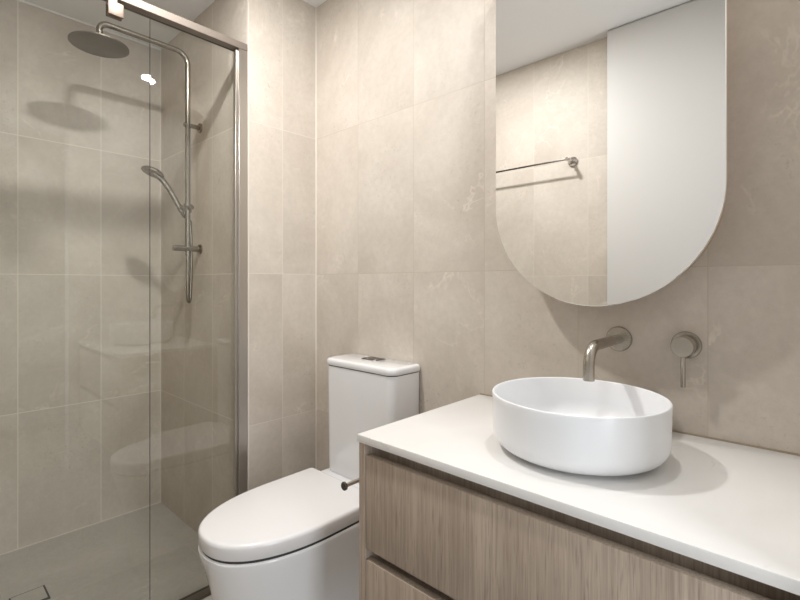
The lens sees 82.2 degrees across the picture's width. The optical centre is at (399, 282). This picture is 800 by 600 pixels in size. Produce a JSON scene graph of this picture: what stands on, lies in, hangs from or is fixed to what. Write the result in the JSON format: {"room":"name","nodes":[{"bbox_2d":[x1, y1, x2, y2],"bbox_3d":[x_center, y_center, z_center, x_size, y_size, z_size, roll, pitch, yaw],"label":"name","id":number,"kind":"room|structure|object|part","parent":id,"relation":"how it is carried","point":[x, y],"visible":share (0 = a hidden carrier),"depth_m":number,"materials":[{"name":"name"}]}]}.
{"room":"bathroom","nodes":[
{"label":"bathroom","id":0,"kind":"room"},
{"bbox_2d":[0,0,159,553],"bbox_3d":[-1.631,-0.037,2.071,0.100,2.373,1.002,0,0,43],"label":"wall","id":1,"kind":"structure","parent":0,"point":[80,213],"depth_m":2.12,"materials":[{"name":"beige tile"}]},
{"bbox_2d":[0,502,159,554],"bbox_3d":[-1.593,1.147,2.035,0.004,0.004,1.002,0,0,43],"label":"trim","id":2,"kind":"structure","parent":1,"relation":"attached to","point":[157,502],"depth_m":2.12,"materials":[{"name":"beige"}]},
{"bbox_2d":[17,0,160,50],"bbox_3d":[-1.592,-1.220,2.034,0.007,0.007,1.002,0,0,43],"label":"trim","id":3,"kind":"structure","parent":1,"relation":"attached to","point":[22,1],"depth_m":2.15,"materials":[{"name":"white paint"}]},
{"bbox_2d":[0,502,211,599],"bbox_3d":[-0.529,1.199,1.277,2.797,0.100,1.530,0,0,43],"label":"floor","id":4,"kind":"structure","parent":0,"point":[147,553],"depth_m":1.89,"materials":[{"name":"tile"}]},
{"bbox_2d":[9,585,50,599],"bbox_3d":[-1.347,1.147,1.668,0.106,0.003,0.105,0,0,43],"label":"shower drain","id":5,"kind":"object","parent":4,"relation":"on","point":[40,593],"depth_m":1.68,"materials":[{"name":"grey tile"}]},
{"bbox_2d":[103,0,246,599],"bbox_3d":[-0.951,0.107,1.442,0.048,2.084,0.999,0,0,43],"label":"shower door frame","id":6,"kind":"structure","parent":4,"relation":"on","point":[114,9],"depth_m":1.77,"materials":[{"name":"metal"}]},
{"bbox_3d":[-0.952,-0.921,1.444,0.045,0.028,0.999,0,0,43],"label":"rail","id":7,"kind":"part","parent":6,"relation":"part of","materials":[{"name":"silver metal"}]},
{"bbox_3d":[-0.751,0.115,1.680,0.006,2.043,0.306,0,0,43],"label":"fixed pane","id":8,"kind":"part","parent":6,"relation":"part of","materials":[{"name":"clear glass"}]},
{"bbox_2d":[198,354,419,599],"bbox_3d":[-0.304,0.716,1.508,0.399,0.866,0.680,0,0,43],"label":"toilet","id":9,"kind":"object","parent":4,"relation":"on","point":[295,536],"visible":0.86,"depth_m":1.42,"materials":[{"name":"white ceramic"}]},
{"bbox_3d":[-0.372,0.727,1.452,0.372,0.045,0.504,0,0,43],"label":"lid","id":10,"kind":"part","parent":9,"relation":"part of","materials":[{"name":"white plastic"}]},
{"bbox_3d":[-0.112,0.299,1.695,0.370,0.026,0.144,0,0,43],"label":"cistern lid","id":11,"kind":"part","parent":9,"relation":"part of","materials":[{"name":"white ceramic"}]},
{"bbox_2d":[24,0,326,48],"bbox_3d":[-0.529,-1.264,1.277,2.797,0.080,1.530,0,0,43],"label":"ceiling","id":12,"kind":"structure","parent":0,"point":[92,12],"depth_m":2.07,"materials":[{"name":"white paint"}]},
{"bbox_2d":[161,0,314,532],"bbox_3d":[-0.817,-0.037,2.292,0.997,2.373,0.428,0,0,43],"label":"wall","id":13,"kind":"structure","parent":0,"point":[196,336],"depth_m":1.98,"materials":[{"name":"tile"}]},
{"bbox_2d":[68,21,202,303],"bbox_3d":[-1.075,-0.470,1.902,0.202,1.124,0.497,0,0,43],"label":"shower column","id":14,"kind":"structure","parent":13,"relation":"attached to","point":[97,43],"depth_m":1.98,"materials":[{"name":"silver metal"}]},
{"bbox_2d":[160,51,160,501],"bbox_3d":[-1.255,-0.037,2.402,0.004,2.373,0.004,0,0,43],"label":"trim","id":15,"kind":"structure","parent":13,"relation":"attached to","point":[160,51],"depth_m":2.40,"materials":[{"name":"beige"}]},
{"bbox_2d":[247,0,248,490],"bbox_3d":[-0.596,-0.037,1.799,0.005,2.373,0.006,0,0,43],"label":"trim","id":16,"kind":"structure","parent":13,"relation":"attached to","point":[247,0],"depth_m":1.80,"materials":[{"name":"beige"}]},
{"bbox_2d":[317,0,799,470],"bbox_3d":[0.322,-0.037,1.464,1.800,2.373,0.100,0,0,43],"label":"wall","id":17,"kind":"structure","parent":0,"point":[414,266],"depth_m":1.46,"materials":[{"name":"tile"}]},
{"bbox_2d":[315,7,316,468],"bbox_3d":[-0.373,-0.037,2.035,0.004,2.373,0.004,0,0,43],"label":"trim","id":18,"kind":"structure","parent":17,"relation":"attached to","point":[315,7],"depth_m":2.04,"materials":[{"name":"beige"}]},
{"bbox_2d":[359,442,799,599],"bbox_3d":[0.374,0.625,0.995,0.803,0.508,0.518,0,0,43],"label":"vanity cabinet","id":19,"kind":"object","parent":17,"relation":"attached to","point":[426,532],"visible":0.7,"depth_m":0.84,"materials":[{"name":"beige wood"}]},
{"bbox_2d":[341,478,358,490],"bbox_3d":[-0.063,0.503,1.171,0.082,0.044,0.159,0,0,43],"label":"toilet roll holder","id":20,"kind":"object","parent":19,"relation":"attached to","point":[344,485],"visible":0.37,"depth_m":1.14,"materials":[{"name":"grey metal"}]},
{"bbox_3d":[-0.068,0.503,1.166,0.071,0.010,0.139,0,0,43],"label":"arm","id":21,"kind":"part","parent":20,"relation":"part of","materials":[{"name":"silver metal"}]},
{"bbox_3d":[0.086,0.625,1.260,0.020,0.508,0.518,0,0,43],"label":"panel","id":22,"kind":"part","parent":19,"relation":"part of","materials":[{"name":"beige wood"}]},
{"bbox_3d":[0.207,0.750,0.812,0.762,0.219,0.018,0,0,43],"label":"drawer","id":23,"kind":"part","parent":19,"relation":"part of","materials":[{"name":"beige wood"}]},
{"bbox_2d":[357,394,799,595],"bbox_3d":[0.372,0.362,0.991,0.805,0.018,0.520,0,0,43],"label":"countertop","id":24,"kind":"structure","parent":19,"relation":"on","point":[735,508],"depth_m":0.79,"materials":[{"name":"white stone"}]},
{"bbox_2d":[492,377,672,475],"bbox_3d":[0.373,0.293,0.970,0.350,0.119,0.350,0,0,43],"label":"basin","id":25,"kind":"object","parent":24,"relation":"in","point":[565,424],"visible":1,"depth_m":0.85,"materials":[{"name":"white ceramic"}]},
{"bbox_2d":[583,326,631,381],"bbox_3d":[0.487,0.165,1.095,0.063,0.106,0.220,0,0,43],"label":"spout","id":26,"kind":"object","parent":17,"relation":"attached to","point":[617,338],"visible":1,"depth_m":1.07,"materials":[{"name":"silver metal"}]},
{"bbox_2d":[583,375,593,381],"bbox_3d":[0.421,0.211,1.023,0.024,0.014,0.024,0,0,43],"label":"outlet","id":27,"kind":"object","parent":26,"relation":"attached to","point":[590,378],"depth_m":1.01,"materials":[{"name":"silver metal"}]},
{"bbox_2d":[496,0,726,305],"bbox_3d":[0.504,-0.522,1.160,0.540,1.158,0.100,0,0,43],"label":"mirror","id":28,"kind":"object","parent":17,"relation":"attached to","point":[611,115],"visible":1,"depth_m":1.10,"materials":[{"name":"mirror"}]},
{"bbox_3d":[0.478,-0.522,1.132,0.539,1.157,0.014,0,0,43],"label":"mirror door","id":29,"kind":"part","parent":28,"relation":"part of","materials":[{"name":"silver"}]},
{"bbox_2d":[480,393,799,455],"bbox_3d":[0.550,0.360,1.184,0.805,0.021,0.004,0,0,43],"label":"trim","id":30,"kind":"structure","parent":17,"relation":"attached to","point":[692,434],"depth_m":1.01,"materials":[{"name":"beige"}]},
{"bbox_2d":[670,331,701,387],"bbox_3d":[0.654,0.176,1.056,0.063,0.125,0.050,0,0,43],"label":"mixer","id":31,"kind":"object","parent":17,"relation":"attached to","point":[685,345],"visible":1,"depth_m":1.04,"materials":[{"name":"silver metal"}]},
{"bbox_3d":[0.646,0.202,1.047,0.010,0.074,0.010,0,0,43],"label":"lever","id":32,"kind":"part","parent":31,"relation":"part of","materials":[{"name":"silver metal"}]},
{"bbox_3d":[0.653,0.145,1.054,0.047,0.047,0.045,0,0,43],"label":"knob","id":33,"kind":"part","parent":31,"relation":"part of","materials":[{"name":"silver metal"}]}
]}

